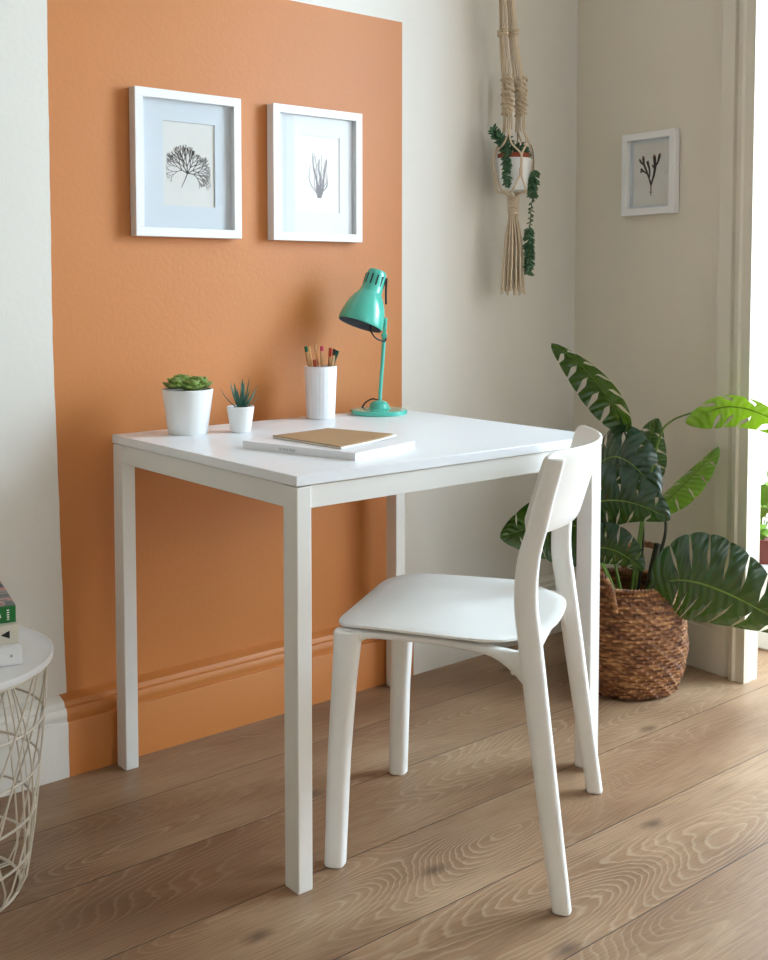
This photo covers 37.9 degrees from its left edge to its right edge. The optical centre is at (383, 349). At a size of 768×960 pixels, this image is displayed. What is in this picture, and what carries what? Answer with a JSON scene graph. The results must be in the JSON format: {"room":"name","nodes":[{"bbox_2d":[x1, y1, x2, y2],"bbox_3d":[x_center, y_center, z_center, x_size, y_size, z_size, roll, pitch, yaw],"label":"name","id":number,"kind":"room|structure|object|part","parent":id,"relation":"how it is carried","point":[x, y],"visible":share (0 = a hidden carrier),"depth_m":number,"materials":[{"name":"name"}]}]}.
{"room":"home office","nodes":[
{"label":"home office","id":0,"kind":"room"},
{"bbox_2d":[0,0,577,708],"bbox_3d":[-1.228,-0.427,2.040,4.950,2.750,0.120,-3,4,-40],"label":"wall","id":1,"kind":"structure","parent":0,"point":[95,316],"depth_m":2.73,"materials":[{"name":"paint"}]},
{"bbox_2d":[129,86,241,238],"bbox_3d":[-0.454,-0.425,2.585,0.277,0.330,0.028,-3,4,-40],"label":"picture frame","id":2,"kind":"object","parent":1,"relation":"attached to","point":[186,175],"visible":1,"depth_m":2.58,"materials":[{"name":"wood"}]},
{"bbox_2d":[163,120,214,207],"bbox_3d":[-0.458,-0.425,2.590,0.237,0.290,0.003,-3,4,-40],"label":"print","id":3,"kind":"object","parent":2,"relation":"attached to","point":[188,145],"depth_m":2.59},
{"bbox_2d":[0,573,575,797],"bbox_3d":[-1.232,0.869,2.001,4.797,0.168,0.050,-3,4,-40],"label":"baseboard","id":4,"kind":"structure","parent":1,"relation":"attached to","point":[184,703],"depth_m":2.62,"materials":[{"name":"paint"}]},
{"bbox_2d":[267,103,361,242],"bbox_3d":[-0.171,-0.438,2.820,0.276,0.330,0.028,-3,4,-40],"label":"picture frame","id":5,"kind":"object","parent":1,"relation":"attached to","point":[314,155],"visible":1,"depth_m":2.82,"materials":[{"name":"wood"}]},
{"bbox_2d":[295,134,338,212],"bbox_3d":[-0.175,-0.439,2.825,0.236,0.290,0.003,-3,4,-40],"label":"print","id":6,"kind":"object","parent":5,"relation":"attached to","point":[316,155],"depth_m":2.83},
{"bbox_2d":[493,0,534,295],"bbox_3d":[0.347,-0.821,3.152,0.134,1.338,0.105,2,4,30],"label":"macrame hanger","id":7,"kind":"object","parent":1,"relation":"hanging from","point":[514,277],"visible":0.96,"depth_m":3.15,"materials":[{"name":"fabric"}]},
{"bbox_2d":[488,123,540,275],"bbox_3d":[0.365,-0.421,3.161,0.129,0.428,0.112,-3,4,-40],"label":"potted plant","id":8,"kind":"object","parent":7,"relation":"hanging from","point":[508,162],"visible":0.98,"depth_m":3.14,"materials":[{"name":"green plant"}]},
{"bbox_3d":[0.366,-0.494,3.166,0.099,0.090,0.099,-3,4,-40],"label":"pot","id":9,"kind":"part","parent":8,"relation":"part of","materials":[{"name":"white ceramic"}]},
{"bbox_3d":[0.366,-0.507,3.165,0.091,0.091,0.091,-3,4,-40],"label":"pot","id":10,"kind":"part","parent":8,"relation":"part of","materials":[{"name":"ceramic"}]},
{"bbox_2d":[0,631,767,959],"bbox_3d":[0.832,1.054,0.702,6.300,0.050,5.700,-3,4,-40],"label":"floor","id":11,"kind":"structure","parent":0,"point":[179,854],"depth_m":2.15,"materials":[{"name":"brown wood"}]},
{"bbox_2d":[0,626,53,911],"bbox_3d":[-0.784,0.744,1.947,0.410,0.421,0.410,-3,4,-40],"label":"table","id":12,"kind":"object","parent":11,"relation":"on","point":[37,648],"visible":0.98,"depth_m":1.96,"materials":[{"name":"metal"}]},
{"bbox_2d":[0,641,21,666],"bbox_3d":[-0.743,0.524,1.979,0.170,0.033,0.186,-2,4,-27],"label":"book","id":13,"kind":"object","parent":12,"relation":"on","point":[10,654],"visible":0.7,"depth_m":1.93,"materials":[{"name":"paper"}]},
{"bbox_2d":[0,621,18,644],"bbox_3d":[-0.751,0.490,1.985,0.170,0.033,0.181,-2,4,-27],"label":"book","id":14,"kind":"object","parent":13,"relation":"on","point":[9,632],"visible":0.69,"depth_m":1.94,"materials":[{"name":"paper"}]},
{"bbox_2d":[0,581,15,623],"bbox_3d":[-0.754,0.458,1.996,0.160,0.030,0.179,-2,4,-27],"label":"book","id":15,"kind":"object","parent":14,"relation":"on","point":[7,606],"visible":1,"depth_m":1.95,"materials":[{"name":"paper"}]},
{"bbox_2d":[0,581,14,606],"bbox_3d":[-0.754,0.443,1.995,0.160,0.001,0.174,-2,4,-27],"label":"picture","id":16,"kind":"object","parent":15,"relation":"on","point":[5,599],"depth_m":1.99},
{"bbox_2d":[0,626,53,690],"bbox_3d":[-0.784,0.540,1.935,0.410,0.014,0.410,-3,4,-40],"label":"table top","id":17,"kind":"object","parent":12,"relation":"on","point":[37,649],"depth_m":1.94,"materials":[{"name":"metal"}]},
{"bbox_2d":[112,410,600,894],"bbox_3d":[-0.060,0.555,2.462,0.811,0.740,0.696,-3,4,-40],"label":"desk","id":18,"kind":"object","parent":11,"relation":"on","point":[449,450],"visible":0.7,"depth_m":2.25,"materials":[{"name":"laminate"}]},
{"bbox_3d":[-0.568,0.566,2.464,0.031,0.720,0.042,-3,4,-40],"label":"leg","id":19,"kind":"part","parent":18,"relation":"part of","materials":[{"name":"metal"}]},
{"bbox_2d":[162,374,212,435],"bbox_3d":[-0.431,0.120,2.460,0.112,0.129,0.114,-1,4,-21],"label":"potted succulent","id":20,"kind":"object","parent":18,"relation":"on","point":[187,401],"visible":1,"depth_m":2.42,"materials":[{"name":"white ceramic"}]},
{"bbox_2d":[220,379,257,432],"bbox_3d":[-0.313,0.123,2.488,0.081,0.121,0.066,1,4,21],"label":"aloe","id":21,"kind":"object","parent":18,"relation":"on","point":[240,415],"visible":1,"depth_m":2.47,"materials":[{"name":"white ceramic"}]},
{"bbox_2d":[227,405,253,432],"bbox_3d":[-0.319,0.154,2.490,0.061,0.058,0.061,-3,4,-40],"label":"pot","id":22,"kind":"object","parent":18,"relation":"on","point":[240,417],"depth_m":2.47,"materials":[{"name":"white ceramic"}]},
{"bbox_3d":[-0.151,0.595,1.963,0.031,0.720,0.042,-3,4,-40],"label":"leg","id":23,"kind":"part","parent":18,"relation":"part of","materials":[{"name":"metal"}]},
{"bbox_2d":[304,365,336,419],"bbox_3d":[-0.155,0.104,2.743,0.080,0.128,0.080,-3,4,-40],"label":"pencil cup","id":24,"kind":"object","parent":18,"relation":"on","point":[320,382],"visible":0.95,"depth_m":2.71,"materials":[{"name":"white ceramic"}]},
{"bbox_2d":[304,346,310,366],"bbox_3d":[-0.178,0.076,2.748,0.035,0.169,0.008,0,3,-5],"label":"pencil","id":25,"kind":"object","parent":24,"relation":"in","point":[305,347],"visible":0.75,"depth_m":2.74,"materials":[{"name":"beige wood"}]},
{"bbox_2d":[308,347,312,366],"bbox_3d":[-0.171,0.077,2.732,0.029,0.169,0.006,0,3,5],"label":"pencil","id":26,"kind":"object","parent":24,"relation":"in","point":[309,348],"visible":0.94,"depth_m":2.73,"materials":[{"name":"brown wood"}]},
{"bbox_2d":[314,344,319,366],"bbox_3d":[-0.156,0.074,2.752,0.031,0.173,0.005,0,3,-4],"label":"pencil","id":27,"kind":"object","parent":24,"relation":"in","point":[315,347],"visible":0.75,"depth_m":2.75,"materials":[{"name":"brown wood"}]},
{"bbox_2d":[320,346,323,366],"bbox_3d":[-0.151,0.076,2.737,0.007,0.169,0.008,-3,4,-40],"label":"pencil","id":28,"kind":"object","parent":24,"relation":"in","point":[321,347],"visible":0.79,"depth_m":2.73,"materials":[{"name":"beige wood"}]},
{"bbox_2d":[328,348,331,366],"bbox_3d":[-0.137,0.078,2.750,0.022,0.165,0.008,-2,4,-34],"label":"pencil","id":29,"kind":"object","parent":24,"relation":"in","point":[330,349],"visible":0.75,"depth_m":2.75,"materials":[{"name":"wood"}]},
{"bbox_2d":[330,349,335,366],"bbox_3d":[-0.133,0.080,2.734,0.034,0.163,0.008,-1,4,-18],"label":"pencil","id":30,"kind":"object","parent":24,"relation":"in","point":[334,350],"visible":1,"depth_m":2.73,"materials":[{"name":"beige wood"}]},
{"bbox_2d":[334,350,338,364],"bbox_3d":[-0.142,0.081,2.747,0.066,0.160,0.008,1,3,10],"label":"pencil","id":31,"kind":"object","parent":24,"relation":"in","point":[337,351],"visible":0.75,"depth_m":2.73,"materials":[{"name":"wood"}]},
{"bbox_2d":[243,430,415,460],"bbox_3d":[-0.110,0.190,2.244,0.284,0.014,0.200,2,4,36],"label":"book","id":32,"kind":"object","parent":18,"relation":"on","point":[386,446],"visible":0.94,"depth_m":2.17,"materials":[{"name":"paper"}]},
{"bbox_2d":[273,428,395,448],"bbox_3d":[-0.092,0.177,2.267,0.214,0.009,0.186,3,5,45],"label":"notebook","id":33,"kind":"object","parent":32,"relation":"on","point":[326,437],"visible":1,"depth_m":2.25,"materials":[{"name":"cardboard"}]},
{"bbox_2d":[339,268,406,416],"bbox_3d":[-0.028,-0.021,2.827,0.174,0.369,0.143,0,3,-5],"label":"desk lamp","id":34,"kind":"object","parent":18,"relation":"on","point":[364,310],"visible":1,"depth_m":2.80,"materials":[{"name":"teal metal"}]},
{"bbox_3d":[-0.057,-0.122,2.805,0.115,0.164,0.115,1,3,10],"label":"lamp shade","id":35,"kind":"part","parent":34,"relation":"part of","materials":[{"name":"teal metal"}]},
{"bbox_3d":[-0.049,0.142,2.878,0.087,0.037,0.015,2,4,34],"label":"power cord","id":36,"kind":"part","parent":34,"relation":"part of","materials":[{"name":"black plastic"}]},
{"bbox_3d":[0.031,0.537,2.961,0.031,0.720,0.042,-3,4,-40],"label":"leg","id":37,"kind":"part","parent":18,"relation":"part of","materials":[{"name":"metal"}]},
{"bbox_3d":[0.448,0.566,2.460,0.031,0.720,0.042,-3,4,-40],"label":"leg","id":38,"kind":"part","parent":18,"relation":"part of","materials":[{"name":"metal"}]},
{"bbox_2d":[324,425,602,915],"bbox_3d":[0.178,0.551,2.173,0.472,0.782,0.502,1,3,17],"label":"chair","id":39,"kind":"object","parent":11,"relation":"on","point":[454,611],"visible":1,"depth_m":2.04,"materials":[{"name":"plastic"}]},
{"bbox_3d":[-0.074,0.731,2.059,0.064,0.436,0.058,1,3,17],"label":"leg","id":40,"kind":"part","parent":39,"relation":"part of","materials":[{"name":"plastic"}]},
{"bbox_3d":[0.042,0.710,2.429,0.064,0.436,0.058,1,3,17],"label":"leg","id":41,"kind":"part","parent":39,"relation":"part of","materials":[{"name":"plastic"}]},
{"bbox_3d":[0.093,0.554,2.000,0.350,0.078,0.058,1,3,17],"label":"rail","id":42,"kind":"part","parent":39,"relation":"part of","materials":[{"name":"plastic"}]},
{"bbox_3d":[0.147,0.504,2.180,0.402,0.028,0.411,1,3,17],"label":"seat","id":43,"kind":"part","parent":39,"relation":"part of","materials":[{"name":"plastic"}]},
{"bbox_3d":[0.293,0.546,2.137,0.030,0.027,0.390,1,3,17],"label":"cross rail","id":44,"kind":"part","parent":39,"relation":"part of","materials":[{"name":"plastic"}]},
{"bbox_3d":[0.273,0.571,1.915,0.107,0.772,0.066,1,3,17],"label":"leg","id":45,"kind":"part","parent":39,"relation":"part of","materials":[{"name":"plastic"}]},
{"bbox_3d":[0.205,0.533,2.358,0.352,0.077,0.046,1,3,14],"label":"rail","id":46,"kind":"part","parent":39,"relation":"part of","materials":[{"name":"plastic"}]},
{"bbox_3d":[0.353,0.240,2.100,0.106,0.152,0.410,1,3,17],"label":"backrest","id":47,"kind":"part","parent":39,"relation":"part of","materials":[{"name":"plastic"}]},
{"bbox_3d":[0.403,0.547,2.332,0.107,0.772,0.066,1,3,17],"label":"leg","id":48,"kind":"part","parent":39,"relation":"part of","materials":[{"name":"plastic"}]},
{"bbox_2d":[598,541,689,699],"bbox_3d":[0.646,0.714,2.989,0.327,0.357,0.327,3,4,41],"label":"woven basket","id":49,"kind":"object","parent":11,"relation":"on","point":[644,647],"visible":0.61,"depth_m":2.86,"materials":[{"name":"brown wicker"}]},
{"bbox_3d":[0.550,0.619,2.884,0.027,0.112,0.119,-3,5,-44],"label":"handle","id":50,"kind":"part","parent":49,"relation":"part of","materials":[{"name":"brown wicker"}]},
{"bbox_2d":[500,343,767,632],"bbox_3d":[0.713,0.410,2.941,0.783,0.855,0.295,0,3,-1],"label":"monstera plant","id":51,"kind":"object","parent":49,"relation":"in","point":[633,463],"visible":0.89,"depth_m":2.86,"materials":[{"name":"green plant"}]},
{"bbox_3d":[0.570,0.590,2.905,0.125,0.174,0.015,-3,4,-40],"label":"stem","id":52,"kind":"part","parent":51,"relation":"part of","materials":[{"name":"green plant"}]},
{"bbox_3d":[0.563,0.540,2.938,0.140,0.268,0.024,-2,4,-26],"label":"stem","id":53,"kind":"part","parent":51,"relation":"part of","materials":[{"name":"green plant"}]},
{"bbox_3d":[0.592,0.504,2.962,0.082,0.337,0.056,-3,4,-40],"label":"stem","id":54,"kind":"part","parent":51,"relation":"part of","materials":[{"name":"green plant"}]},
{"bbox_3d":[0.658,0.424,2.978,0.067,0.492,0.042,-3,4,-40],"label":"stem","id":55,"kind":"part","parent":51,"relation":"part of","materials":[{"name":"green plant"}]},
{"bbox_3d":[0.688,0.502,3.030,0.058,0.331,0.013,-1,4,-24],"label":"stem","id":56,"kind":"part","parent":51,"relation":"part of","materials":[{"name":"green plant"}]},
{"bbox_3d":[0.722,0.540,2.981,0.063,0.263,0.014,1,4,23],"label":"stem","id":57,"kind":"part","parent":51,"relation":"part of","materials":[{"name":"green plant"}]},
{"bbox_3d":[0.755,0.415,2.948,0.112,0.515,0.158,-3,4,-40],"label":"stem","id":58,"kind":"part","parent":51,"relation":"part of","materials":[{"name":"green plant"}]},
{"bbox_3d":[0.726,0.595,3.092,0.140,0.132,0.035,1,4,20],"label":"handle","id":59,"kind":"part","parent":49,"relation":"part of","materials":[{"name":"brown wicker"}]},
{"bbox_2d":[758,564,767,650],"bbox_3d":[1.146,0.753,3.408,0.240,0.235,0.240,-3,4,-40],"label":"plant stand","id":60,"kind":"object","parent":11,"relation":"on","point":[762,636],"visible":0.02,"depth_m":3.27,"materials":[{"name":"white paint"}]},
{"bbox_2d":[759,469,767,564],"bbox_3d":[1.146,0.473,3.395,0.401,0.326,0.437,-1,3,-13],"label":"potted plant","id":61,"kind":"object","parent":60,"relation":"on","point":[763,553],"visible":0.26,"depth_m":3.32,"materials":[{"name":"green plant"}]},
{"bbox_3d":[1.146,0.597,3.399,0.190,0.077,0.190,-3,4,-40],"label":"pot","id":62,"kind":"part","parent":61,"relation":"part of","materials":[{"name":"ceramic"}]},
{"bbox_2d":[574,0,767,680],"bbox_3d":[2.097,-0.391,1.430,0.038,2.750,5.320,-2,4,-36],"label":"wall","id":63,"kind":"structure","parent":0,"point":[646,286],"depth_m":3.22,"materials":[{"name":"paint"}]},
{"bbox_2d":[574,570,711,671],"bbox_3d":[0.749,0.792,3.314,0.030,0.168,0.563,-2,4,-36],"label":"baseboard","id":64,"kind":"structure","parent":63,"relation":"attached to","point":[699,656],"depth_m":3.11,"materials":[{"name":"paint"}]},
{"bbox_2d":[621,128,679,215],"bbox_3d":[0.764,-0.506,3.220,0.022,0.236,0.195,-2,4,-36],"label":"picture frame","id":65,"kind":"object","parent":63,"relation":"attached to","point":[650,160],"visible":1,"depth_m":3.22,"materials":[{"name":"wood"}]},
{"bbox_2d":[633,140,668,205],"bbox_3d":[0.772,-0.507,3.226,0.003,0.196,0.155,-2,4,-36],"label":"print","id":66,"kind":"object","parent":65,"relation":"attached to","point":[650,157],"depth_m":3.23},
{"bbox_2d":[711,0,763,683],"bbox_3d":[0.941,-0.381,2.971,0.040,2.550,0.108,-2,4,-36],"label":"trim","id":67,"kind":"structure","parent":63,"relation":"attached to","point":[743,20],"depth_m":2.97,"materials":[{"name":"paint"}]}
]}

